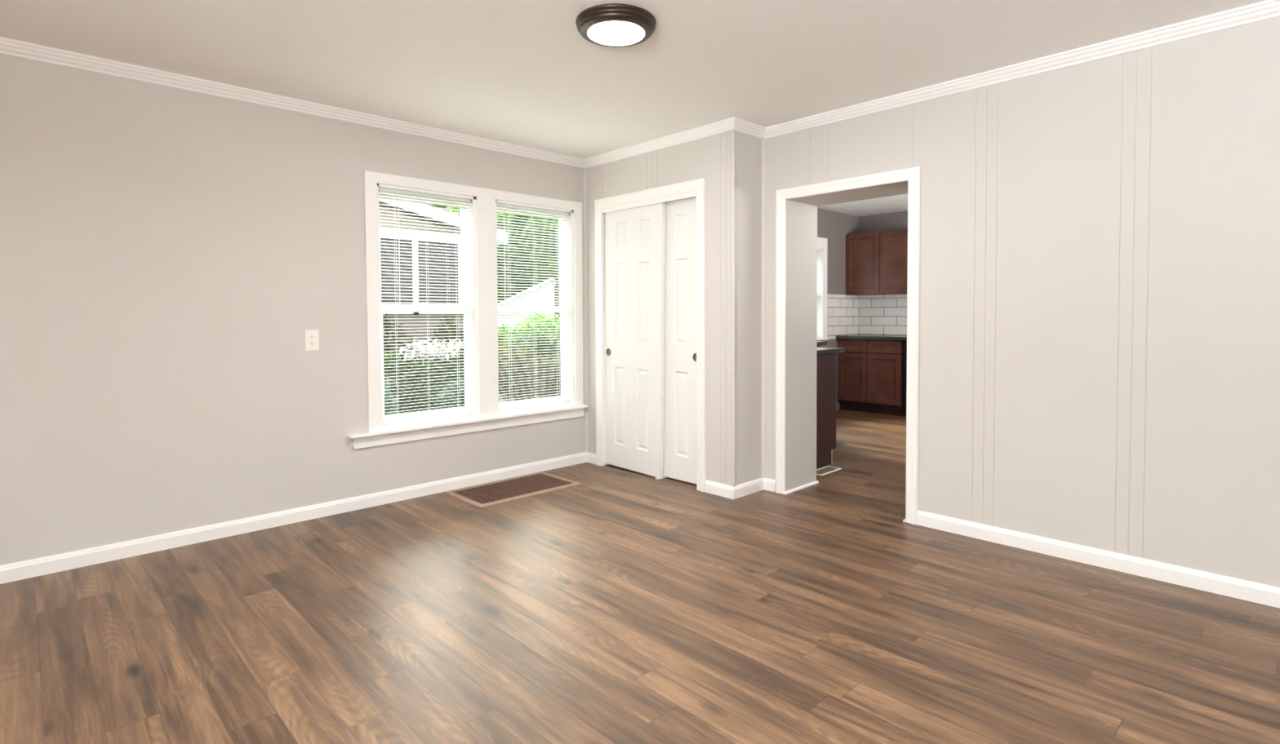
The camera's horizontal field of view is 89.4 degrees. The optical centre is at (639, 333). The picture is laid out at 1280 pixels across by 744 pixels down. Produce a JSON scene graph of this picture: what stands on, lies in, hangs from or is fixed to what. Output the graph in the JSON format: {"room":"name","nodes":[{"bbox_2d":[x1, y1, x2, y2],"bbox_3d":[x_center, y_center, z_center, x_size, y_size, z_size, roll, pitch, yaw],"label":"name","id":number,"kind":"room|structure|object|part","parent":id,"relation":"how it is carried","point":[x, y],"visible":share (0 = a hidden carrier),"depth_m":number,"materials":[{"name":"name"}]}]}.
{"room":"empty living room","nodes":[
{"label":"empty living room","id":0,"kind":"room"},
{"bbox_2d":[0,53,857,565],"bbox_3d":[-1.296,-0.103,4.515,11.465,2.545,0.160,-2,2,-44],"label":"wall","id":1,"kind":"structure","parent":0,"point":[168,255],"depth_m":3.39,"materials":[{"name":"beige paint"}]},
{"bbox_2d":[0,36,585,168],"bbox_3d":[-2.836,-1.275,2.855,6.700,0.062,0.052,-2,2,-44],"label":"crown molding","id":2,"kind":"structure","parent":1,"relation":"attached to","point":[8,46],"depth_m":3.53,"materials":[{"name":"white paint"}]},
{"bbox_2d":[0,452,586,584],"bbox_3d":[-2.838,1.083,2.937,6.700,0.080,0.014,-2,2,-44],"label":"baseboard","id":3,"kind":"structure","parent":1,"relation":"attached to","point":[13,572],"depth_m":3.59,"materials":[{"name":"white paint"}]},
{"bbox_2d":[304,329,319,351],"bbox_3d":[-1.925,0.040,3.797,0.077,0.126,0.008,-2,2,-44],"label":"wall outlet","id":4,"kind":"object","parent":1,"relation":"attached to","point":[311,336],"visible":1,"depth_m":3.79,"materials":[{"name":"white plastic"}]},
{"bbox_2d":[308,334,315,339],"bbox_3d":[-1.923,0.021,3.794,0.034,0.027,0.002,-2,2,-44],"label":"receptacle","id":5,"kind":"object","parent":4,"relation":"attached to","point":[310,336],"depth_m":3.79,"materials":[{"name":"white plastic"}]},
{"bbox_2d":[309,341,315,346],"bbox_3d":[-1.923,0.060,3.796,0.034,0.027,0.002,-2,2,-44],"label":"receptacle","id":6,"kind":"object","parent":4,"relation":"attached to","point":[311,343],"depth_m":3.80,"materials":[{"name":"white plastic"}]},
{"bbox_2d":[346,404,588,439],"bbox_3d":[-1.156,0.605,4.626,1.854,0.020,0.220,-2,2,-44],"label":"window stool","id":7,"kind":"structure","parent":1,"relation":"attached to","point":[468,420],"depth_m":4.43,"materials":[{"name":"white paint"}]},
{"bbox_2d":[352,170,584,449],"bbox_3d":[-1.165,-0.169,4.627,1.808,1.712,0.178,-2,2,-44],"label":"window","id":8,"kind":"structure","parent":1,"relation":"in","point":[473,326],"depth_m":4.55,"materials":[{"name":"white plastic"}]},
{"bbox_3d":[-1.482,-0.542,4.384,0.661,0.786,0.028,-2,2,-44],"label":"sash","id":9,"kind":"part","parent":8,"relation":"part of","materials":[{"name":"white plastic"}]},
{"bbox_3d":[-1.456,0.192,4.381,0.661,0.780,0.028,-2,2,-44],"label":"sash","id":10,"kind":"part","parent":8,"relation":"part of","materials":[{"name":"white plastic"}]},
{"bbox_2d":[378,186,473,424],"bbox_3d":[-1.418,-0.181,4.330,0.655,1.506,0.047,-2,2,-44],"label":"window blind","id":11,"kind":"object","parent":8,"relation":"attached to","point":[395,192],"visible":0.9,"depth_m":4.32,"materials":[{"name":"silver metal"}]},
{"bbox_3d":[-1.577,-0.167,4.188,0.001,1.475,0.028,-2,2,-44],"label":"ladder cord","id":12,"kind":"part","parent":11,"relation":"part of","materials":[{"name":"white fabric"}]},
{"bbox_3d":[-1.425,-0.921,4.312,0.653,0.025,0.036,-2,2,-44],"label":"head rail","id":13,"kind":"part","parent":11,"relation":"part of","materials":[{"name":"white plastic"}]},
{"bbox_3d":[-1.422,-0.172,4.337,0.001,1.475,0.028,-2,2,-44],"label":"ladder cord","id":14,"kind":"part","parent":11,"relation":"part of","materials":[{"name":"white fabric"}]},
{"bbox_3d":[-1.420,0.565,4.357,0.649,0.013,0.026,-2,2,-44],"label":"rail","id":15,"kind":"part","parent":11,"relation":"part of","materials":[{"name":"white plastic"}]},
{"bbox_3d":[-1.265,-0.177,4.488,0.001,1.475,0.028,-2,2,-44],"label":"ladder cord","id":16,"kind":"part","parent":11,"relation":"part of","materials":[{"name":"white fabric"}]},
{"bbox_2d":[496,203,570,410],"bbox_3d":[-0.804,-0.201,4.921,0.673,1.506,0.047,-2,2,-44],"label":"window blind","id":17,"kind":"object","parent":8,"relation":"attached to","point":[498,205],"visible":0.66,"depth_m":4.91,"materials":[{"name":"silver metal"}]},
{"bbox_3d":[-0.961,-0.188,4.780,0.001,1.475,0.028,-2,2,-44],"label":"ladder cord","id":18,"kind":"part","parent":17,"relation":"part of","materials":[{"name":"white fabric"}]},
{"bbox_3d":[-0.811,-0.941,4.904,0.671,0.025,0.036,-2,2,-44],"label":"head rail","id":19,"kind":"part","parent":17,"relation":"part of","materials":[{"name":"white plastic"}]},
{"bbox_3d":[-0.805,0.545,4.948,0.667,0.013,0.026,-2,2,-44],"label":"rail","id":20,"kind":"part","parent":17,"relation":"part of","materials":[{"name":"white plastic"}]},
{"bbox_3d":[-0.799,-0.193,4.936,0.001,1.475,0.028,-2,2,-44],"label":"ladder cord","id":21,"kind":"part","parent":17,"relation":"part of","materials":[{"name":"white fabric"}]},
{"bbox_3d":[-0.644,-0.198,5.085,0.001,1.475,0.028,-2,2,-44],"label":"ladder cord","id":22,"kind":"part","parent":17,"relation":"part of","materials":[{"name":"white fabric"}]},
{"bbox_2d":[495,200,574,415],"bbox_3d":[-0.837,-0.194,4.956,0.715,1.554,0.160,-2,2,-44],"label":"window","id":23,"kind":"structure","parent":1,"relation":"in","point":[570,384],"depth_m":5.15,"materials":[{"name":"white plastic"}]},
{"bbox_3d":[-0.868,-0.559,4.975,0.679,0.792,0.028,-2,2,-44],"label":"sash","id":24,"kind":"part","parent":23,"relation":"part of","materials":[{"name":"white plastic"}]},
{"bbox_3d":[-0.841,0.175,4.973,0.679,0.774,0.028,-2,2,-44],"label":"sash","id":25,"kind":"part","parent":23,"relation":"part of","materials":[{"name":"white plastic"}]},
{"bbox_2d":[817,237,828,340],"bbox_3d":[1.887,-0.524,7.551,0.880,1.220,0.190,-2,2,-44],"label":"window","id":26,"kind":"structure","parent":1,"relation":"in","point":[819,249],"depth_m":7.75,"materials":[{"name":"white plastic"}]},
{"bbox_2d":[826,294,857,339],"bbox_3d":[2.531,-0.211,8.084,0.781,0.547,0.008,-2,2,-44],"label":"backsplash","id":27,"kind":"structure","parent":1,"relation":"attached to","point":[842,309],"depth_m":8.06,"materials":[{"name":"tile"}]},
{"bbox_2d":[0,0,1265,216],"bbox_3d":[0.922,-1.364,2.205,11.515,0.120,6.500,-2,2,-44],"label":"ceiling","id":28,"kind":"structure","parent":0,"point":[522,73],"depth_m":3.02,"materials":[{"name":"white paint"}]},
{"bbox_2d":[575,3,656,47],"bbox_3d":[-0.101,-1.291,2.735,0.340,0.048,0.340,-2,2,-44],"label":"ceiling light","id":29,"kind":"object","parent":28,"relation":"attached to","point":[608,24],"visible":1,"depth_m":2.67,"materials":[{"name":"brown metal"}]},
{"bbox_2d":[587,21,644,44],"bbox_3d":[-0.101,-1.269,2.736,0.242,0.004,0.242,-2,2,-44],"label":"diffuser","id":30,"kind":"object","parent":29,"relation":"attached to","point":[599,33],"depth_m":2.73,"materials":[{"name":"white glass"}]},
{"bbox_2d":[0,409,1279,743],"bbox_3d":[0.968,1.157,2.207,11.465,0.060,6.350,-2,2,-44],"label":"floor","id":31,"kind":"structure","parent":0,"point":[620,606],"depth_m":2.41,"materials":[{"name":"brown wood"}]},
{"bbox_2d":[444,472,580,507],"bbox_3d":[-0.866,1.065,4.466,0.798,0.009,0.468,-2,2,-44],"label":"floor vent","id":32,"kind":"object","parent":31,"relation":"in","point":[508,490],"visible":1,"depth_m":4.42,"materials":[{"name":"brown metal"}]},
{"bbox_3d":[-0.866,1.069,4.466,0.726,0.001,0.396,-2,2,-44],"label":"duct shadow plate","id":33,"kind":"part","parent":32,"relation":"part of","materials":[{"name":"brown metal"}]},
{"bbox_2d":[816,353,836,468],"bbox_3d":[1.077,0.598,5.212,0.675,0.880,0.734,-2,2,-44],"label":"base cabinet","id":34,"kind":"object","parent":31,"relation":"on","point":[826,363],"visible":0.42,"depth_m":5.08,"materials":[{"name":"brown wood"}]},
{"bbox_2d":[817,341,844,355],"bbox_3d":[1.250,0.119,5.840,1.819,0.036,1.471,-2,2,-44],"label":"countertop","id":35,"kind":"structure","parent":34,"relation":"on","point":[820,351],"depth_m":5.12,"materials":[{"name":"grey stone"}]},
{"bbox_2d":[816,466,841,475],"bbox_3d":[1.404,1.043,4.920,0.302,0.005,0.121,-2,2,-44],"label":"floor vent","id":36,"kind":"object","parent":31,"relation":"in","point":[828,469],"visible":0.8,"depth_m":4.93,"materials":[{"name":"beige metal"}]},
{"bbox_2d":[837,339,904,416],"bbox_3d":[2.911,0.509,7.910,0.524,0.885,0.806,-2,2,-44],"label":"base cabinet","id":37,"kind":"object","parent":31,"relation":"on","point":[869,372],"visible":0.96,"depth_m":7.71,"materials":[{"name":"brown wood"}]},
{"bbox_3d":[2.586,0.529,7.885,0.020,0.589,0.380,-2,2,-44],"label":"door","id":38,"kind":"part","parent":37,"relation":"part of","materials":[{"name":"brown wood"}]},
{"bbox_3d":[2.584,0.150,7.874,0.020,0.147,0.380,-2,2,-44],"label":"drawer","id":39,"kind":"part","parent":37,"relation":"part of","materials":[{"name":"brown wood"}]},
{"bbox_2d":[835,334,906,341],"bbox_3d":[3.125,0.052,7.640,0.570,0.042,1.479,-2,2,-44],"label":"countertop","id":40,"kind":"structure","parent":37,"relation":"on","point":[871,337],"depth_m":7.70,"materials":[{"name":"grey stone"}]},
{"bbox_3d":[2.864,0.536,7.596,0.020,0.589,0.407,-2,2,-44],"label":"door","id":41,"kind":"part","parent":37,"relation":"part of","materials":[{"name":"brown wood"}]},
{"bbox_3d":[2.862,0.157,7.585,0.020,0.147,0.407,-2,2,-44],"label":"drawer","id":42,"kind":"part","parent":37,"relation":"part of","materials":[{"name":"brown wood"}]},
{"bbox_2d":[902,341,906,417],"bbox_3d":[3.411,0.524,7.392,0.505,0.880,0.628,-2,2,-44],"label":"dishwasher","id":43,"kind":"object","parent":31,"relation":"on","point":[904,343],"visible":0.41,"depth_m":7.42,"materials":[{"name":"black metal"}]},
{"bbox_3d":[3.239,0.146,7.215,0.030,0.108,0.621,-2,2,-44],"label":"control panel","id":44,"kind":"part","parent":43,"relation":"part of","materials":[{"name":"black ceramic"}]},
{"bbox_2d":[586,131,742,486],"bbox_3d":[0.118,-0.159,4.728,0.100,2.430,1.492,-2,2,-44],"label":"wall","id":45,"kind":"structure","parent":0,"point":[708,157],"depth_m":4.28,"materials":[{"name":"beige paint"}]},
{"bbox_2d":[583,168,588,452],"bbox_3d":[-0.436,-0.179,5.220,0.016,2.286,0.016,-2,2,-44],"label":"trim","id":46,"kind":"structure","parent":45,"relation":"attached to","point":[584,170],"depth_m":5.22,"materials":[{"name":"beige paint"}]},
{"bbox_2d":[586,452,596,465],"bbox_3d":[-0.387,1.005,5.210,0.014,0.080,0.140,-2,2,-44],"label":"baseboard","id":47,"kind":"structure","parent":45,"relation":"attached to","point":[591,458],"depth_m":5.20,"materials":[{"name":"white paint"}]},
{"bbox_2d":[604,202,665,478],"bbox_3d":[-0.053,0.045,4.895,0.036,1.992,0.622,-2,3,-44],"label":"door","id":48,"kind":"structure","parent":45,"relation":"in","point":[635,237],"depth_m":4.86,"materials":[{"name":"white paint"}]},
{"bbox_3d":[-0.243,0.145,5.080,0.014,0.059,0.059,-2,3,-44],"label":"finger pull","id":49,"kind":"part","parent":48,"relation":"part of","materials":[{"name":"silver metal"}]},
{"bbox_2d":[594,177,705,492],"bbox_3d":[0.076,0.006,4.762,0.121,2.100,1.121,-2,2,-44],"label":"door frame","id":50,"kind":"structure","parent":45,"relation":"attached to","point":[699,184],"depth_m":4.58,"materials":[{"name":"white paint"}]},
{"bbox_2d":[583,116,734,168],"bbox_3d":[0.075,-1.340,4.623,0.052,0.062,1.544,-2,2,-44],"label":"crown molding","id":51,"kind":"structure","parent":45,"relation":"attached to","point":[726,125],"depth_m":4.52,"materials":[{"name":"white paint"}]},
{"bbox_2d":[662,196,696,484],"bbox_3d":[0.217,0.050,4.678,0.036,1.992,0.622,-2,2,-44],"label":"door","id":52,"kind":"structure","parent":45,"relation":"in","point":[679,448],"depth_m":4.58,"materials":[{"name":"white paint"}]},
{"bbox_3d":[0.391,0.164,4.486,0.014,0.059,0.059,-2,2,-44],"label":"finger pull","id":53,"kind":"part","parent":52,"relation":"part of","materials":[{"name":"silver metal"}]},
{"bbox_2d":[704,480,733,499],"bbox_3d":[0.525,1.029,4.264,0.014,0.080,0.244,-2,2,-44],"label":"baseboard","id":54,"kind":"structure","parent":45,"relation":"attached to","point":[710,487],"depth_m":4.26,"materials":[{"name":"white paint"}]},
{"bbox_2d":[730,129,735,486],"bbox_3d":[0.599,-0.155,4.162,0.030,2.285,0.030,-2,2,-44],"label":"trim","id":55,"kind":"structure","parent":45,"relation":"attached to","point":[732,131],"depth_m":4.15,"materials":[{"name":"beige paint"}]},
{"bbox_2d":[742,133,761,484],"bbox_3d":[0.720,-0.150,4.342,0.232,2.430,0.100,-2,2,-44],"label":"wall","id":56,"kind":"structure","parent":0,"point":[752,145],"depth_m":4.30,"materials":[{"name":"beige paint"}]},
{"bbox_2d":[733,478,764,499],"bbox_3d":[0.724,1.027,4.296,0.346,0.080,0.014,-2,2,-44],"label":"baseboard","id":57,"kind":"structure","parent":56,"relation":"attached to","point":[756,486],"depth_m":4.28,"materials":[{"name":"white paint"}]},
{"bbox_2d":[733,116,765,139],"bbox_3d":[0.713,-1.330,4.200,0.384,0.062,0.052,-2,2,-44],"label":"crown molding","id":58,"kind":"structure","parent":56,"relation":"attached to","point":[741,126],"depth_m":4.19,"materials":[{"name":"white paint"}]},
{"bbox_2d":[857,210,907,233],"bbox_3d":[4.079,-0.254,7.122,0.100,2.445,3.860,-2,2,-44],"label":"wall","id":59,"kind":"structure","parent":0,"point":[893,220],"depth_m":8.09,"materials":[{"name":"grey paint"}]},
{"bbox_2d":[845,228,907,295],"bbox_3d":[3.003,-0.860,7.912,0.324,0.756,0.883,-2,2,-44],"label":"upper cabinet","id":60,"kind":"object","parent":59,"relation":"attached to","point":[877,262],"visible":0.79,"depth_m":7.83,"materials":[{"name":"brown wood"}]},
{"bbox_3d":[2.741,-0.860,7.965,0.020,0.748,0.439,-2,2,-44],"label":"door","id":61,"kind":"part","parent":60,"relation":"part of","materials":[{"name":"brown wood"}]},
{"bbox_3d":[3.048,-0.853,7.646,0.020,0.748,0.432,-2,2,-44],"label":"door","id":62,"kind":"part","parent":60,"relation":"part of","materials":[{"name":"brown wood"}]},
{"bbox_2d":[857,293,906,335],"bbox_3d":[3.576,-0.222,7.568,0.008,0.505,2.200,-2,2,-44],"label":"backsplash","id":63,"kind":"structure","parent":59,"relation":"attached to","point":[877,314],"depth_m":8.11,"materials":[{"name":"tile"}]},
{"bbox_2d":[766,17,1279,587],"bbox_3d":[2.473,-0.112,2.763,0.100,2.430,4.808,-2,2,-44],"label":"wall","id":64,"kind":"structure","parent":0,"point":[1100,327],"depth_m":3.03,"materials":[{"name":"beige paint"}]},
{"bbox_2d":[761,139,766,478],"bbox_3d":[0.838,-0.161,4.371,0.022,2.286,0.022,-2,2,-44],"label":"trim","id":65,"kind":"structure","parent":64,"relation":"attached to","point":[763,141],"depth_m":4.37,"materials":[{"name":"beige paint"}]},
{"bbox_2d":[764,478,775,492],"bbox_3d":[0.874,1.024,4.379,0.014,0.080,0.102,-2,2,-44],"label":"baseboard","id":66,"kind":"structure","parent":64,"relation":"attached to","point":[769,484],"depth_m":4.37,"materials":[{"name":"white paint"}]},
{"bbox_2d":[783,480,818,494],"bbox_3d":[1.107,1.053,4.424,0.418,0.016,0.012,-2,2,-44],"label":"trim","id":67,"kind":"structure","parent":64,"relation":"attached to","point":[816,482],"depth_m":4.41,"materials":[{"name":"white paint"}]},
{"bbox_2d":[785,181,907,491],"bbox_3d":[1.382,0.081,4.110,0.388,1.976,0.871,-2,2,-44],"label":"lining","id":68,"kind":"object","parent":64,"relation":"attached to","point":[801,304],"visible":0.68,"depth_m":4.38,"materials":[{"name":"beige paint"}]},
{"bbox_2d":[775,166,920,524],"bbox_3d":[1.234,0.067,3.968,0.021,2.013,0.945,-2,2,-44],"label":"door frame","id":69,"kind":"structure","parent":64,"relation":"attached to","point":[913,175],"depth_m":3.69,"materials":[{"name":"white paint"}]},
{"bbox_2d":[764,0,1279,139],"bbox_3d":[2.447,-1.293,2.640,0.052,0.062,4.708,-2,2,-44],"label":"crown molding","id":70,"kind":"structure","parent":64,"relation":"attached to","point":[1265,10],"depth_m":3.11,"materials":[{"name":"white paint"}]},
{"bbox_2d":[916,511,1279,608],"bbox_3d":[2.835,1.074,2.344,0.014,0.080,3.660,-2,2,-44],"label":"baseboard","id":71,"kind":"structure","parent":64,"relation":"attached to","point":[1255,593],"depth_m":3.00,"materials":[{"name":"white paint"}]},
{"label":"outside","id":72,"kind":"structure","parent":0,"visible":0},
{"bbox_3d":[-2.324,1.252,17.336,46.000,0.100,60.000,-2,2,-44],"label":"ground","id":73,"kind":"structure","parent":72,"visible":0},
{"bbox_2d":[383,375,398,415],"bbox_3d":[-2.720,0.956,6.240,0.972,1.154,0.729,-2,2,-44],"label":"shrub","id":74,"kind":"object","parent":73,"relation":"on","point":[387,392],"visible":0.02,"depth_m":6.26,"materials":[{"name":"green plant"}]},
{"bbox_2d":[382,313,411,377],"bbox_3d":[-3.422,0.541,8.204,0.962,1.872,1.164,0,2,17],"label":"shrub","id":75,"kind":"object","parent":73,"relation":"on","point":[400,344],"visible":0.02,"depth_m":8.21,"materials":[{"name":"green plant"}]},
{"bbox_2d":[383,336,464,413],"bbox_3d":[-2.514,0.784,7.506,1.482,1.521,0.807,-2,2,-44],"label":"shrub","id":76,"kind":"object","parent":73,"relation":"on","point":[411,357],"visible":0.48,"depth_m":7.27,"materials":[{"name":"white plant"}]},
{"bbox_2d":[432,203,450,210],"bbox_3d":[-8.148,-2.940,25.085,3.953,7.891,3.673,1,2,37],"label":"tree","id":77,"kind":"object","parent":73,"relation":"on","point":[442,206],"visible":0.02,"depth_m":24.27,"materials":[{"name":"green plant"}]},
{"bbox_2d":[378,196,507,365],"bbox_3d":[-8.479,-0.374,9.684,9.800,3.654,8.420,-2,2,-44],"label":"neighbor house","id":78,"kind":"structure","parent":73,"relation":"on","point":[414,331],"depth_m":9.43,"materials":[{"name":"beige"}]},
{"bbox_3d":[-3.275,-0.849,9.403,0.084,1.130,0.070,-2,2,-44],"label":"porch post","id":79,"kind":"part","parent":78,"relation":"part of","materials":[{"name":"white wood"}]},
{"bbox_3d":[-5.883,0.657,7.051,8.640,1.720,0.150,-2,2,-44],"label":"skirting","id":80,"kind":"part","parent":78,"relation":"part of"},
{"bbox_2d":[435,204,463,318],"bbox_3d":[-6.671,-2.058,20.977,3.347,6.354,3.628,-1,2,-29],"label":"tree","id":81,"kind":"object","parent":73,"relation":"on","point":[455,208],"visible":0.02,"depth_m":20.39,"materials":[{"name":"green plant"}]},
{"bbox_2d":[433,377,503,409],"bbox_3d":[-1.686,0.967,6.808,0.896,1.090,0.734,-2,2,-44],"label":"shrub","id":82,"kind":"object","parent":73,"relation":"on","point":[455,384],"visible":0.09,"depth_m":6.61,"materials":[{"name":"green plant"}]},
{"bbox_2d":[430,315,508,399],"bbox_3d":[-2.423,0.586,9.125,1.343,1.719,0.931,-2,2,-44],"label":"shrub","id":83,"kind":"object","parent":73,"relation":"on","point":[451,330],"visible":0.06,"depth_m":9.10,"materials":[{"name":"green plant"}]},
{"bbox_2d":[462,278,555,330],"bbox_3d":[-3.936,-0.143,17.788,3.240,2.677,2.650,0,2,-8],"label":"garage","id":84,"kind":"structure","parent":73,"relation":"on","point":[534,290],"depth_m":16.72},
{"bbox_2d":[496,212,559,317],"bbox_3d":[-4.025,-2.442,23.258,3.559,6.963,4.190,-1,2,-26],"label":"tree","id":85,"kind":"object","parent":73,"relation":"on","point":[556,293],"visible":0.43,"depth_m":22.16,"materials":[{"name":"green plant"}]},
{"bbox_2d":[497,312,559,354],"bbox_3d":[-2.369,0.407,14.439,2.587,1.778,1.565,-2,2,-40],"label":"shrub","id":86,"kind":"object","parent":73,"relation":"on","point":[548,323],"visible":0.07,"depth_m":14.06,"materials":[{"name":"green plant"}]},
{"bbox_2d":[497,341,560,402],"bbox_3d":[-1.290,0.773,8.633,1.487,1.368,0.923,-2,2,-44],"label":"shrub","id":87,"kind":"object","parent":73,"relation":"on","point":[554,368],"visible":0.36,"depth_m":8.36,"materials":[{"name":"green plant"}]},
{"bbox_2d":[497,321,560,402],"bbox_3d":[-1.722,0.602,10.467,1.526,1.607,1.272,-2,2,-44],"label":"shrub","id":88,"kind":"object","parent":73,"relation":"on","point":[540,340],"visible":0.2,"depth_m":10.11,"materials":[{"name":"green plant"}]}
]}

